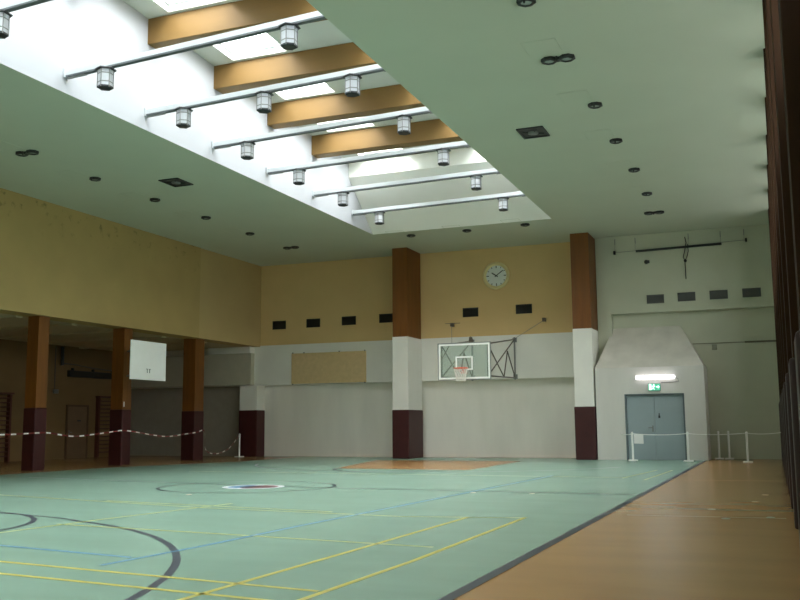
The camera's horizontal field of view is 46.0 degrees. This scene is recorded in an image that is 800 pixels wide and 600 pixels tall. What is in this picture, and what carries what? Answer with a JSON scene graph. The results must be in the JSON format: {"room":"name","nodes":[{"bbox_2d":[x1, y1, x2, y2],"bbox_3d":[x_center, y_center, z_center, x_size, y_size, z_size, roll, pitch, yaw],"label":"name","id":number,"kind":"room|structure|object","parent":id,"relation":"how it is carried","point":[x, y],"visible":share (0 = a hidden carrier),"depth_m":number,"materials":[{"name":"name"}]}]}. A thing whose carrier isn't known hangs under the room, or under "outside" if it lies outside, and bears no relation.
{"room":"sports hall","nodes":[
{"label":"sports hall","id":0,"kind":"room"},
{"bbox_2d":[0,339,111,461],"bbox_3d":[-18.084,2.323,25.115,0.300,4.700,34.850,-3,-8,22],"label":"wall","id":1,"kind":"structure","parent":0,"point":[13,354],"depth_m":36.57,"materials":[{"name":"beige paint"}]},
{"bbox_2d":[0,392,14,461],"bbox_3d":[-14.306,4.540,33.610,0.219,2.479,1.090,-3,-8,22],"label":"wall bars","id":2,"kind":"object","parent":1,"relation":"attached to","point":[8,411],"visible":0.97,"depth_m":33.94,"materials":[{"name":"brown wood"}]},
{"bbox_2d":[64,405,88,458],"bbox_3d":[-12.826,5.226,37.415,0.091,2.099,1.280,-3,-8,22],"label":"door","id":3,"kind":"structure","parent":1,"relation":"in","point":[77,416],"depth_m":37.40,"materials":[{"name":"beige paint"}]},
{"bbox_2d":[54,346,111,388],"bbox_3d":[-12.636,2.876,38.149,0.149,1.749,3.670,-3,-8,22],"label":"pipe","id":4,"kind":"object","parent":1,"relation":"attached to","point":[62,348],"visible":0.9,"depth_m":36.77,"materials":[{"name":"black metal"}]},
{"bbox_2d":[67,368,111,378],"bbox_3d":[-12.514,3.018,38.471,0.144,0.350,2.950,-3,-8,22],"label":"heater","id":5,"kind":"object","parent":1,"relation":"attached to","point":[70,373],"visible":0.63,"depth_m":38.09,"materials":[{"name":"black metal"}]},
{"bbox_2d":[72,372,111,377],"bbox_3d":[-12.449,3.064,38.439,0.005,0.150,2.750,-3,-8,22],"label":"grille","id":6,"kind":"object","parent":5,"relation":"attached to","point":[74,374],"depth_m":38.27,"materials":[{"name":"black metal"}]},
{"bbox_2d":[94,396,110,456],"bbox_3d":[-12.164,5.228,38.913,0.219,2.479,1.110,-3,-8,22],"label":"wall bars","id":7,"kind":"object","parent":1,"relation":"attached to","point":[98,398],"visible":0.58,"depth_m":38.53,"materials":[{"name":"brown wood"}]},
{"bbox_2d":[0,313,238,350],"bbox_3d":[-15.377,0.002,24.323,6.170,0.350,34.850,-3,-8,22],"label":"ceiling","id":8,"kind":"structure","parent":0,"point":[12,327],"depth_m":33.07,"materials":[{"name":"paint"}]},
{"bbox_2d":[0,188,261,346],"bbox_3d":[-12.201,-1.714,23.262,0.700,3.320,34.850,-3,-8,22],"label":"wall","id":9,"kind":"structure","parent":0,"point":[59,263],"depth_m":30.11,"materials":[{"name":"beige paint"}]},
{"bbox_2d":[0,0,367,222],"bbox_3d":[-6.309,-6.093,19.892,0.300,3.780,28.680,-3,-8,22],"label":"wall","id":10,"kind":"structure","parent":0,"point":[54,35],"depth_m":21.14,"materials":[{"name":"white paint"}]},
{"bbox_2d":[0,0,51,11],"bbox_3d":[-4.692,-5.082,14.936,6.215,0.508,0.140,-3,-8,22],"label":"bar","id":11,"kind":"object","parent":10,"relation":"attached to","point":[13,5],"visible":1,"depth_m":15.52,"materials":[{"name":"white metal"}]},
{"bbox_2d":[0,9,12,38],"bbox_3d":[-6.667,-4.580,15.669,0.377,0.395,0.407,-3,-8,22],"label":"lantern","id":12,"kind":"object","parent":11,"relation":"hanging from","point":[5,16],"visible":1,"depth_m":15.62,"materials":[{"name":"white glass"}]},
{"bbox_2d":[64,11,325,79],"bbox_3d":[-3.691,-4.751,17.411,6.216,0.477,0.140,-3,-8,22],"label":"bar","id":13,"kind":"object","parent":10,"relation":"attached to","point":[315,16],"visible":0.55,"depth_m":17.41,"materials":[{"name":"grey metal"}]},
{"bbox_2d":[95,66,116,90],"bbox_3d":[-5.676,-4.258,18.149,0.377,0.395,0.407,-3,-8,22],"label":"lantern","id":14,"kind":"object","parent":13,"relation":"hanging from","point":[105,74],"visible":1,"depth_m":18.05,"materials":[{"name":"white glass"}]},
{"bbox_2d":[278,22,300,50],"bbox_3d":[-1.964,-4.661,16.702,0.377,0.395,0.407,-3,-8,22],"label":"lantern","id":15,"kind":"object","parent":13,"relation":"hanging from","point":[288,31],"visible":1,"depth_m":16.60,"materials":[{"name":"white glass"}]},
{"bbox_2d":[144,64,385,117],"bbox_3d":[-2.742,-4.425,19.756,6.216,0.416,0.140,-3,-8,22],"label":"bar","id":16,"kind":"object","parent":10,"relation":"attached to","point":[375,68],"visible":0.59,"depth_m":19.73,"materials":[{"name":"grey metal"}]},
{"bbox_2d":[174,107,192,128],"bbox_3d":[-4.709,-3.955,20.489,0.377,0.395,0.407,-3,-8,22],"label":"lantern","id":17,"kind":"object","parent":16,"relation":"hanging from","point":[183,114],"visible":1,"depth_m":20.39,"materials":[{"name":"white glass"}]},
{"bbox_2d":[254,91,273,113],"bbox_3d":[-2.853,-4.137,19.763,0.377,0.395,0.407,-3,-8,22],"label":"lantern","id":18,"kind":"object","parent":16,"relation":"hanging from","point":[264,98],"visible":1,"depth_m":19.66,"materials":[{"name":"white glass"}]},
{"bbox_2d":[343,73,361,96],"bbox_3d":[-0.960,-4.323,19.023,0.377,0.395,0.407,-3,-8,22],"label":"lantern","id":19,"kind":"object","parent":16,"relation":"hanging from","point":[352,81],"visible":1,"depth_m":18.92,"materials":[{"name":"white glass"}]},
{"bbox_2d":[212,107,432,149],"bbox_3d":[-1.745,-4.090,22.221,6.214,0.200,0.140,-5,-9,21],"label":"bar","id":20,"kind":"object","parent":10,"relation":"attached to","point":[421,110],"visible":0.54,"depth_m":22.21,"materials":[{"name":"grey metal"}]},
{"bbox_2d":[239,141,255,159],"bbox_3d":[-3.722,-3.635,22.960,0.377,0.395,0.407,-3,-8,22],"label":"lantern","id":21,"kind":"object","parent":20,"relation":"hanging from","point":[247,147],"visible":1,"depth_m":22.86,"materials":[{"name":"grey metal"}]},
{"bbox_2d":[395,114,412,134],"bbox_3d":[0.092,-3.980,21.465,0.377,0.395,0.407,-3,-8,22],"label":"lantern","id":22,"kind":"object","parent":20,"relation":"hanging from","point":[403,121],"visible":1,"depth_m":21.36,"materials":[{"name":"white glass"}]},
{"bbox_2d":[266,141,469,174],"bbox_3d":[-0.752,-3.748,24.675,6.214,0.200,0.140,-5,-9,21],"label":"bar","id":23,"kind":"object","parent":10,"relation":"attached to","point":[278,170],"visible":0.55,"depth_m":24.66,"materials":[{"name":"grey metal"}]},
{"bbox_2d":[292,168,305,184],"bbox_3d":[-2.730,-3.316,25.418,0.377,0.395,0.407,-3,-8,22],"label":"lantern","id":24,"kind":"object","parent":23,"relation":"hanging from","point":[298,173],"visible":1,"depth_m":25.32,"materials":[{"name":"grey metal"}]},
{"bbox_2d":[436,148,450,165],"bbox_3d":[1.104,-3.618,23.909,0.377,0.395,0.407,-3,-8,22],"label":"lantern","id":25,"kind":"object","parent":23,"relation":"hanging from","point":[443,153],"visible":1,"depth_m":23.80,"materials":[{"name":"grey metal"}]},
{"bbox_2d":[312,168,500,196],"bbox_3d":[0.274,-3.419,27.216,6.214,0.200,0.140,-5,-9,21],"label":"bar","id":26,"kind":"object","parent":10,"relation":"attached to","point":[493,170],"visible":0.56,"depth_m":27.22,"materials":[{"name":"grey metal"}]},
{"bbox_2d":[336,191,349,206],"bbox_3d":[-1.694,-2.987,27.955,0.377,0.395,0.407,-3,-8,22],"label":"lantern","id":27,"kind":"object","parent":26,"relation":"hanging from","point":[342,195],"visible":1,"depth_m":27.85,"materials":[{"name":"grey metal"}]},
{"bbox_2d":[469,174,482,190],"bbox_3d":[2.139,-3.290,26.447,0.377,0.395,0.407,-3,-8,22],"label":"lantern","id":28,"kind":"object","parent":26,"relation":"hanging from","point":[476,178],"visible":1,"depth_m":26.34,"materials":[{"name":"grey metal"}]},
{"bbox_2d":[123,0,470,157],"bbox_3d":[-3.629,-7.014,17.907,6.638,1.580,26.600,-3,-8,22],"label":"skylight","id":29,"kind":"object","parent":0,"point":[320,34],"depth_m":22.92,"materials":[{"name":"glass"}]},
{"bbox_2d":[163,0,190,4],"bbox_3d":[-4.822,-6.778,19.602,1.516,0.149,2.146,-3,-8,22],"label":"window","id":30,"kind":"structure","parent":29,"relation":"attached to","point":[165,1],"depth_m":20.74,"materials":[{"name":"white glass"}]},
{"bbox_2d":[148,0,327,48],"bbox_3d":[-2.684,-6.171,20.165,6.234,0.600,0.420,-3,-8,22],"label":"roof beam","id":31,"kind":"structure","parent":29,"relation":"attached to","point":[168,30],"depth_m":20.44,"materials":[{"name":"paint"}]},
{"bbox_2d":[220,43,279,53],"bbox_3d":[-3.829,-6.327,22.043,1.516,0.149,2.146,-3,-8,22],"label":"window","id":32,"kind":"structure","parent":29,"relation":"attached to","point":[229,50],"depth_m":23.02,"materials":[{"name":"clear glass"}]},
{"bbox_2d":[214,42,376,93],"bbox_3d":[-1.690,-5.720,22.605,6.234,0.600,0.420,-3,-8,22],"label":"roof beam","id":33,"kind":"structure","parent":29,"relation":"attached to","point":[260,72],"depth_m":22.81,"materials":[{"name":"paint"}]},
{"bbox_2d":[282,86,328,93],"bbox_3d":[-2.835,-5.876,24.483,1.516,0.149,2.146,-3,-8,22],"label":"window","id":34,"kind":"structure","parent":29,"relation":"attached to","point":[323,86],"depth_m":25.49,"materials":[{"name":"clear glass"}]},
{"bbox_2d":[267,84,424,128],"bbox_3d":[-0.697,-5.269,25.046,6.234,0.600,0.420,-3,-8,22],"label":"roof beam","id":35,"kind":"structure","parent":29,"relation":"attached to","point":[393,98],"depth_m":25.22,"materials":[{"name":"paint"}]},
{"bbox_2d":[363,149,402,153],"bbox_3d":[-0.848,-4.974,29.364,1.516,0.149,2.146,-3,-8,22],"label":"window","id":36,"kind":"structure","parent":29,"relation":"attached to","point":[395,149],"depth_m":30.36,"materials":[{"name":"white glass"}]},
{"bbox_2d":[312,119,462,157],"bbox_3d":[0.297,-4.818,27.486,6.234,0.600,0.420,-3,-8,22],"label":"roof beam","id":37,"kind":"structure","parent":29,"relation":"attached to","point":[428,132],"depth_m":27.65,"materials":[{"name":"paint"}]},
{"bbox_2d":[130,242,575,457],"bbox_3d":[-2.355,2.291,37.298,20.550,7.720,0.730,-3,-8,22],"label":"wall","id":38,"kind":"structure","parent":0,"point":[531,415],"depth_m":35.99,"materials":[{"name":"beige paint"}]},
{"bbox_2d":[131,353,254,387],"bbox_3d":[-8.886,2.973,39.293,6.279,1.279,0.289,-3,-8,22],"label":"trim","id":39,"kind":"structure","parent":38,"relation":"attached to","point":[219,369],"depth_m":38.59,"materials":[{"name":"beige paint"}]},
{"bbox_2d":[208,346,253,354],"bbox_3d":[-6.917,2.084,38.569,1.970,0.259,0.369,-3,-8,22],"label":"trim","id":40,"kind":"structure","parent":38,"relation":"attached to","point":[228,350],"depth_m":38.37,"materials":[{"name":"white paint"}]},
{"bbox_2d":[272,321,285,329],"bbox_3d":[-4.887,1.017,38.105,0.600,0.340,0.030,-3,-8,22],"label":"air vent","id":41,"kind":"object","parent":38,"relation":"in","point":[276,324],"visible":1,"depth_m":38.10,"materials":[{"name":"metal"}]},
{"bbox_2d":[306,318,319,327],"bbox_3d":[-3.457,0.920,37.541,0.600,0.340,0.030,-3,-8,22],"label":"air vent","id":42,"kind":"object","parent":38,"relation":"in","point":[310,323],"visible":1,"depth_m":37.55,"materials":[{"name":"metal"}]},
{"bbox_2d":[291,350,365,384],"bbox_3d":[-2.820,2.656,37.020,3.250,1.290,0.040,-3,-8,22],"label":"notice board","id":43,"kind":"object","parent":38,"relation":"attached to","point":[347,366],"visible":1,"depth_m":37.00,"materials":[{"name":"beige wood"}]},
{"bbox_2d":[342,316,355,324],"bbox_3d":[-2.009,0.812,36.970,0.600,0.340,0.030,-3,-8,22],"label":"air vent","id":44,"kind":"object","parent":38,"relation":"in","point":[348,320],"visible":1,"depth_m":36.96,"materials":[{"name":"metal"}]},
{"bbox_2d":[379,313,392,322],"bbox_3d":[-0.524,0.702,36.384,0.600,0.340,0.030,-3,-8,22],"label":"air vent","id":45,"kind":"object","parent":38,"relation":"in","point":[383,318],"visible":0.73,"depth_m":36.40,"materials":[{"name":"metal"}]},
{"bbox_2d":[463,307,477,316],"bbox_3d":[2.631,0.461,35.141,0.600,0.340,0.030,-3,-8,22],"label":"air vent","id":46,"kind":"object","parent":38,"relation":"in","point":[467,312],"visible":1,"depth_m":35.14,"materials":[{"name":"metal"}]},
{"bbox_2d":[438,318,545,381],"bbox_3d":[2.642,1.675,32.425,3.820,2.422,4.732,-3,-8,22],"label":"basketball hoop","id":47,"kind":"object","parent":38,"relation":"attached to","point":[462,370],"visible":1,"depth_m":30.99,"materials":[{"name":"clear glass"}]},
{"bbox_2d":[483,262,509,289],"bbox_3d":[3.560,-0.901,34.894,1.040,1.040,0.120,-3,-8,22],"label":"wall clock","id":48,"kind":"object","parent":38,"relation":"attached to","point":[496,275],"visible":1,"depth_m":34.90,"materials":[{"name":"white metal"}]},
{"bbox_2d":[516,304,531,313],"bbox_3d":[4.525,0.326,34.394,0.600,0.340,0.030,-3,-8,22],"label":"air vent","id":49,"kind":"object","parent":38,"relation":"in","point":[522,308],"visible":1,"depth_m":34.39,"materials":[{"name":"metal"}]},
{"bbox_2d":[0,0,768,265],"bbox_3d":[-2.849,-4.076,19.792,20.880,0.300,34.850,-3,-8,22],"label":"ceiling","id":50,"kind":"structure","parent":0,"point":[681,83],"depth_m":21.23,"materials":[{"name":"paint"}]},
{"bbox_2d":[0,141,38,156],"bbox_3d":[-9.093,-3.511,22.106,0.763,0.110,1.043,-3,-8,22],"label":"ceiling spotlight","id":51,"kind":"object","parent":50,"relation":"attached to","point":[27,152],"visible":1,"depth_m":22.36,"materials":[{"name":"black metal"}]},
{"bbox_2d":[53,170,100,181],"bbox_3d":[-8.386,-3.193,24.549,0.743,0.110,1.043,-3,-8,22],"label":"ceiling spotlight","id":52,"kind":"object","parent":50,"relation":"attached to","point":[95,179],"visible":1,"depth_m":24.70,"materials":[{"name":"black metal"}]},
{"bbox_2d":[118,192,159,201],"bbox_3d":[-7.420,-2.889,26.889,0.743,0.110,1.043,-3,-8,22],"label":"ceiling spotlight","id":53,"kind":"object","parent":50,"relation":"attached to","point":[151,199],"visible":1,"depth_m":27.03,"materials":[{"name":"black metal"}]},
{"bbox_2d":[158,178,192,186],"bbox_3d":[-6.013,-3.144,25.288,0.600,0.050,0.740,-3,-8,22],"label":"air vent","id":54,"kind":"object","parent":50,"relation":"attached to","point":[175,182],"visible":1,"depth_m":25.25,"materials":[{"name":"grey metal"}]},
{"bbox_2d":[174,211,210,219],"bbox_3d":[-6.438,-2.582,29.266,0.743,0.110,1.043,-3,-8,22],"label":"ceiling spotlight","id":55,"kind":"object","parent":50,"relation":"attached to","point":[202,217],"visible":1,"depth_m":29.41,"materials":[{"name":"black metal"}]},
{"bbox_2d":[221,228,253,235],"bbox_3d":[-5.458,-2.256,31.772,0.743,0.110,1.043,-3,-8,22],"label":"ceiling spotlight","id":56,"kind":"object","parent":50,"relation":"attached to","point":[246,233],"visible":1,"depth_m":31.92,"materials":[{"name":"black metal"}]},
{"bbox_2d":[269,242,298,249],"bbox_3d":[-4.219,-1.933,34.282,0.763,0.110,1.043,-3,-8,22],"label":"ceiling spotlight","id":57,"kind":"object","parent":50,"relation":"attached to","point":[291,247],"visible":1,"depth_m":34.52,"materials":[{"name":"black metal"}]},
{"bbox_2d":[441,225,470,232],"bbox_3d":[1.910,-2.343,31.567,0.743,0.110,1.043,-3,-8,22],"label":"ceiling spotlight","id":58,"kind":"object","parent":50,"relation":"attached to","point":[464,230],"visible":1,"depth_m":31.71,"materials":[{"name":"black metal"}]},
{"bbox_2d":[500,219,529,226],"bbox_3d":[3.761,-2.475,30.684,0.743,0.110,1.043,-3,-8,22],"label":"ceiling spotlight","id":59,"kind":"object","parent":50,"relation":"attached to","point":[522,224],"visible":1,"depth_m":30.84,"materials":[{"name":"black metal"}]},
{"bbox_2d":[516,0,535,6],"bbox_3d":[1.605,-4.630,14.335,0.743,0.110,1.043,-3,-8,22],"label":"ceiling spotlight","id":60,"kind":"object","parent":50,"relation":"attached to","point":[522,3],"visible":1,"depth_m":14.59,"materials":[{"name":"black metal"}]},
{"bbox_2d":[516,126,549,138],"bbox_3d":[2.998,-3.759,21.207,0.600,0.050,0.740,-3,-8,22],"label":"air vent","id":61,"kind":"object","parent":50,"relation":"attached to","point":[537,131],"visible":1,"depth_m":21.16,"materials":[{"name":"grey metal"}]},
{"bbox_2d":[520,38,575,64],"bbox_3d":[2.627,-4.338,16.600,0.763,0.110,1.043,-3,-8,22],"label":"ceiling spotlight","id":62,"kind":"object","parent":50,"relation":"attached to","point":[550,60],"visible":1,"depth_m":16.85,"materials":[{"name":"black metal"}]},
{"bbox_2d":[558,90,602,108],"bbox_3d":[3.665,-4.012,19.115,0.743,0.110,1.043,-3,-8,22],"label":"ceiling spotlight","id":63,"kind":"object","parent":50,"relation":"attached to","point":[593,105],"visible":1,"depth_m":19.28,"materials":[{"name":"black metal"}]},
{"bbox_2d":[583,129,622,143],"bbox_3d":[4.661,-3.692,21.582,0.743,0.110,1.043,-3,-8,22],"label":"ceiling spotlight","id":64,"kind":"object","parent":50,"relation":"attached to","point":[614,140],"visible":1,"depth_m":21.73,"materials":[{"name":"black metal"}]},
{"bbox_2d":[605,160,639,172],"bbox_3d":[5.707,-3.367,24.094,0.743,0.110,1.043,-3,-8,22],"label":"ceiling spotlight","id":65,"kind":"object","parent":50,"relation":"attached to","point":[632,170],"visible":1,"depth_m":24.25,"materials":[{"name":"black metal"}]},
{"bbox_2d":[622,186,651,195],"bbox_3d":[6.706,-3.036,26.646,0.743,0.110,1.043,-3,-8,22],"label":"ceiling spotlight","id":66,"kind":"object","parent":50,"relation":"attached to","point":[643,193],"visible":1,"depth_m":26.80,"materials":[{"name":"black metal"}]},
{"bbox_2d":[636,206,663,214],"bbox_3d":[7.706,-2.729,29.016,0.763,0.110,1.043,-3,-8,22],"label":"ceiling spotlight","id":67,"kind":"object","parent":50,"relation":"attached to","point":[660,211],"visible":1,"depth_m":29.27,"materials":[{"name":"black metal"}]},
{"bbox_2d":[0,456,799,599],"bbox_3d":[-5.705,3.994,19.872,27.150,0.206,34.900,-3,-8,22],"label":"floor","id":68,"kind":"structure","parent":0,"point":[262,527],"depth_m":10.97,"materials":[{"name":"rubber"}]},
{"bbox_2d":[21,316,49,470],"bbox_3d":[-10.445,2.666,27.025,0.440,4.398,0.470,-3,-8,22],"label":"column","id":69,"kind":"structure","parent":68,"relation":"on","point":[35,410],"depth_m":26.88,"materials":[{"name":"brown paint"}]},
{"bbox_2d":[108,328,132,464],"bbox_3d":[-9.060,3.128,30.588,0.500,4.398,0.470,-3,-8,22],"label":"column","id":70,"kind":"structure","parent":68,"relation":"on","point":[120,416],"depth_m":30.42,"materials":[{"name":"brown paint"}]},
{"bbox_2d":[0,430,238,453],"bbox_3d":[-9.012,4.583,29.740,0.092,0.949,15.351,-3,-8,21],"label":"barrier tape","id":71,"kind":"object","parent":70,"relation":"attached to","point":[116,430],"visible":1,"depth_m":29.47,"materials":[{"name":"plastic"}]},
{"bbox_2d":[126,339,165,380],"bbox_3d":[-8.480,1.946,29.806,1.299,1.210,1.800,-3,-8,22],"label":"backboard","id":72,"kind":"object","parent":70,"relation":"attached to","point":[147,359],"visible":1,"depth_m":29.52,"materials":[{"name":"white paint"}]},
{"bbox_2d":[181,338,204,459],"bbox_3d":[-7.573,3.631,34.457,0.560,4.398,0.620,-3,-8,22],"label":"column","id":73,"kind":"structure","parent":68,"relation":"on","point":[192,420],"depth_m":34.25,"materials":[{"name":"brown paint"}]},
{"bbox_2d":[234,433,243,456],"bbox_3d":[-6.292,5.691,36.888,0.280,0.925,0.280,-3,-8,22],"label":"barrier post","id":74,"kind":"object","parent":68,"relation":"on","point":[239,433],"visible":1,"depth_m":36.84,"materials":[{"name":"white paint"}]},
{"bbox_2d":[239,385,264,456],"bbox_3d":[-5.981,4.879,38.014,0.840,2.834,0.650,-3,-8,22],"label":"column","id":75,"kind":"structure","parent":68,"relation":"on","point":[252,412],"depth_m":37.75,"materials":[{"name":"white paint"}]},
{"bbox_2d":[392,247,422,458],"bbox_3d":[0.270,1.975,35.079,0.660,7.718,1.470,-3,-8,22],"label":"column","id":76,"kind":"structure","parent":68,"relation":"on","point":[407,412],"depth_m":34.62,"materials":[{"name":"paint"}]},
{"bbox_2d":[570,232,598,459],"bbox_3d":[6.461,1.599,32.627,0.700,7.718,1.470,-3,-8,22],"label":"column","id":77,"kind":"structure","parent":68,"relation":"on","point":[582,245],"depth_m":32.02,"materials":[{"name":"orange wood"}]},
{"bbox_2d":[628,432,637,460],"bbox_3d":[7.428,4.674,30.067,0.280,0.925,0.280,-3,-8,22],"label":"barrier post","id":78,"kind":"object","parent":68,"relation":"on","point":[632,441],"visible":1,"depth_m":30.03,"materials":[{"name":"white paint"}]},
{"bbox_2d":[684,432,693,461],"bbox_3d":[8.932,4.547,29.205,0.280,0.925,0.280,-3,-8,22],"label":"barrier post","id":79,"kind":"object","parent":68,"relation":"on","point":[687,435],"visible":1,"depth_m":29.17,"materials":[{"name":"white paint"}]},
{"bbox_2d":[715,431,723,458],"bbox_3d":[10.492,4.772,30.990,0.280,0.925,0.280,-3,-8,22],"label":"barrier post","id":80,"kind":"object","parent":68,"relation":"on","point":[718,437],"visible":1,"depth_m":30.96,"materials":[{"name":"white paint"}]},
{"bbox_2d":[725,431,733,458],"bbox_3d":[10.799,4.760,30.922,0.280,0.925,0.280,-3,-8,22],"label":"barrier post","id":81,"kind":"object","parent":68,"relation":"on","point":[728,437],"visible":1,"depth_m":30.89,"materials":[{"name":"white paint"}]},
{"bbox_2d":[743,431,752,462],"bbox_3d":[10.380,4.395,28.151,0.280,0.925,0.280,-3,-8,22],"label":"barrier post","id":82,"kind":"object","parent":68,"relation":"on","point":[746,435],"visible":1,"depth_m":28.12,"materials":[{"name":"white paint"}]},
{"bbox_2d":[621,432,780,434],"bbox_3d":[9.135,4.158,29.306,5.152,0.092,0.834,-6,-9,36],"label":"rope","id":83,"kind":"object","parent":82,"relation":"attached to","point":[778,432],"visible":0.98,"depth_m":28.93,"materials":[{"name":"white paint"}]},
{"bbox_2d":[634,434,643,443],"bbox_3d":[7.590,4.422,29.945,0.303,0.300,0.011,-5,-9,28],"label":"paper notice","id":84,"kind":"object","parent":83,"relation":"hanging from","point":[638,439],"visible":1,"depth_m":29.95,"materials":[{"name":"paper"}]},
{"bbox_2d":[767,189,782,460],"bbox_3d":[10.559,0.715,26.220,0.255,7.718,0.580,-3,-8,22],"label":"column","id":85,"kind":"structure","parent":68,"relation":"on","point":[767,189],"depth_m":26.04,"materials":[{"name":"brown wood"}]},
{"bbox_2d":[768,209,782,461],"bbox_3d":[11.550,1.038,28.711,0.255,7.718,0.580,-3,-8,22],"label":"column","id":86,"kind":"structure","parent":68,"relation":"on","point":[768,209],"depth_m":28.54,"materials":[{"name":"brown wood"}]},
{"bbox_2d":[766,135,785,476],"bbox_3d":[8.579,0.069,21.238,0.255,7.718,0.580,-3,-8,22],"label":"column","id":87,"kind":"structure","parent":68,"relation":"on","point":[766,135],"depth_m":21.06,"materials":[{"name":"brown wood"}]},
{"bbox_2d":[767,165,784,470],"bbox_3d":[9.569,0.392,23.729,0.255,7.718,0.580,-3,-8,22],"label":"column","id":88,"kind":"structure","parent":68,"relation":"on","point":[767,165],"depth_m":23.56,"materials":[{"name":"brown wood"}]},
{"bbox_2d":[763,48,789,494],"bbox_3d":[6.599,-0.577,16.256,0.255,7.718,0.580,-3,-8,22],"label":"column","id":89,"kind":"structure","parent":68,"relation":"on","point":[766,88],"depth_m":16.08,"materials":[{"name":"brown wood"}]},
{"bbox_2d":[765,97,787,484],"bbox_3d":[7.590,-0.254,18.747,0.255,7.718,0.580,-3,-8,22],"label":"column","id":90,"kind":"structure","parent":68,"relation":"on","point":[765,97],"depth_m":18.57,"materials":[{"name":"brown wood"}]},
{"bbox_2d":[762,0,792,508],"bbox_3d":[5.609,-0.900,13.764,0.255,7.718,0.580,-3,-8,22],"label":"column","id":91,"kind":"structure","parent":68,"relation":"on","point":[763,1],"depth_m":13.57,"materials":[{"name":"brown wood"}]},
{"bbox_2d":[765,0,798,529],"bbox_3d":[4.619,-1.223,11.273,0.255,7.718,0.580,-3,-8,22],"label":"column","id":92,"kind":"structure","parent":68,"relation":"on","point":[767,2],"depth_m":11.01,"materials":[{"name":"brown wood"}]},
{"bbox_2d":[770,0,799,541],"bbox_3d":[3.629,-1.546,8.782,0.255,7.718,0.580,-3,-8,22],"label":"column","id":93,"kind":"structure","parent":68,"relation":"on","point":[779,91],"depth_m":8.47,"materials":[{"name":"brown wood"}]},
{"bbox_2d":[778,0,799,429],"bbox_3d":[2.639,-1.869,6.291,0.255,7.718,0.580,-3,-8,22],"label":"column","id":94,"kind":"structure","parent":68,"relation":"on","point":[789,10],"depth_m":6.01,"materials":[{"name":"brown wood"}]},
{"bbox_2d":[349,117,550,234],"bbox_3d":[1.634,-4.553,30.822,6.236,4.080,2.280,-3,-8,22],"label":"wall","id":95,"kind":"structure","parent":0,"point":[521,208],"depth_m":30.52,"materials":[{"name":"paint"}]},
{"bbox_2d":[351,191,525,215],"bbox_3d":[1.319,-3.079,29.803,6.214,0.200,0.140,-4,-8,21],"label":"bar","id":96,"kind":"object","parent":95,"relation":"attached to","point":[519,193],"visible":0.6,"depth_m":29.81,"materials":[{"name":"grey metal"}]},
{"bbox_2d":[373,211,384,224],"bbox_3d":[-0.668,-2.651,30.550,0.377,0.395,0.407,-3,-8,22],"label":"lantern","id":97,"kind":"object","parent":96,"relation":"hanging from","point":[379,215],"visible":1,"depth_m":30.44,"materials":[{"name":"grey metal"}]},
{"bbox_2d":[497,197,508,211],"bbox_3d":[3.184,-2.946,29.032,0.377,0.395,0.407,-3,-8,22],"label":"lantern","id":98,"kind":"object","parent":96,"relation":"hanging from","point":[502,201],"visible":1,"depth_m":28.93,"materials":[{"name":"grey metal"}]},
{"bbox_2d":[595,326,710,460],"bbox_3d":[8.473,3.080,31.672,3.500,4.500,1.450,-3,-8,22],"label":"wall","id":99,"kind":"structure","parent":0,"point":[630,353],"depth_m":31.30,"materials":[{"name":"paint"}]},
{"bbox_2d":[648,383,660,390],"bbox_3d":[8.351,2.859,30.907,0.400,0.240,0.099,-3,-8,22],"label":"exit sign","id":100,"kind":"object","parent":99,"relation":"attached to","point":[652,386],"visible":1,"depth_m":30.86,"materials":[{"name":"green plastic"}]},
{"bbox_2d":[624,393,686,459],"bbox_3d":[8.384,4.157,30.889,1.910,2.158,0.180,-3,-8,22],"label":"door","id":101,"kind":"structure","parent":99,"relation":"in","point":[663,413],"depth_m":30.85,"materials":[{"name":"blue paint"}]},
{"bbox_2d":[635,375,678,382],"bbox_3d":[8.422,2.588,30.876,1.367,0.245,0.167,-3,-8,22],"label":"lamp","id":102,"kind":"object","parent":99,"relation":"attached to","point":[644,377],"visible":1,"depth_m":30.83,"materials":[{"name":"white paint"}]},
{"bbox_2d":[595,224,781,458],"bbox_3d":[10.150,1.513,32.202,6.500,7.720,1.000,-3,-8,22],"label":"wall","id":103,"kind":"structure","parent":0,"point":[742,378],"depth_m":31.70,"materials":[{"name":"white paint"}]},
{"bbox_2d":[647,294,663,303],"bbox_3d":[8.785,-0.034,32.394,0.580,0.300,0.030,-3,-8,22],"label":"air vent","id":104,"kind":"object","parent":103,"relation":"in","point":[659,298],"visible":1,"depth_m":32.39,"materials":[{"name":"metal"}]},
{"bbox_2d":[613,229,746,276],"bbox_3d":[9.545,-1.482,32.208,4.410,1.570,0.151,-3,-8,22],"label":"rail","id":105,"kind":"object","parent":103,"relation":"attached to","point":[716,243],"visible":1,"depth_m":32.12,"materials":[{"name":"black metal"}]},
{"bbox_2d":[677,292,695,301],"bbox_3d":[9.741,-0.112,32.018,0.580,0.300,0.030,-3,-8,22],"label":"air vent","id":106,"kind":"object","parent":103,"relation":"in","point":[684,296],"visible":1,"depth_m":32.02,"materials":[{"name":"metal"}]},
{"bbox_2d":[709,290,727,299],"bbox_3d":[10.707,-0.181,31.637,0.580,0.300,0.030,-3,-8,22],"label":"air vent","id":107,"kind":"object","parent":103,"relation":"in","point":[714,294],"visible":1,"depth_m":31.64,"materials":[{"name":"metal"}]},
{"bbox_2d":[693,340,775,343],"bbox_3d":[11.361,1.408,31.482,3.030,0.060,0.049,-3,-8,22],"label":"cable trunking","id":108,"kind":"object","parent":103,"relation":"attached to","point":[757,340],"visible":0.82,"depth_m":31.39,"materials":[{"name":"metal"}]},
{"bbox_2d":[742,287,760,296],"bbox_3d":[11.672,-0.249,31.256,0.580,0.300,0.030,-3,-8,22],"label":"air vent","id":109,"kind":"object","parent":103,"relation":"in","point":[746,292],"visible":1,"depth_m":31.25,"materials":[{"name":"grey metal"}]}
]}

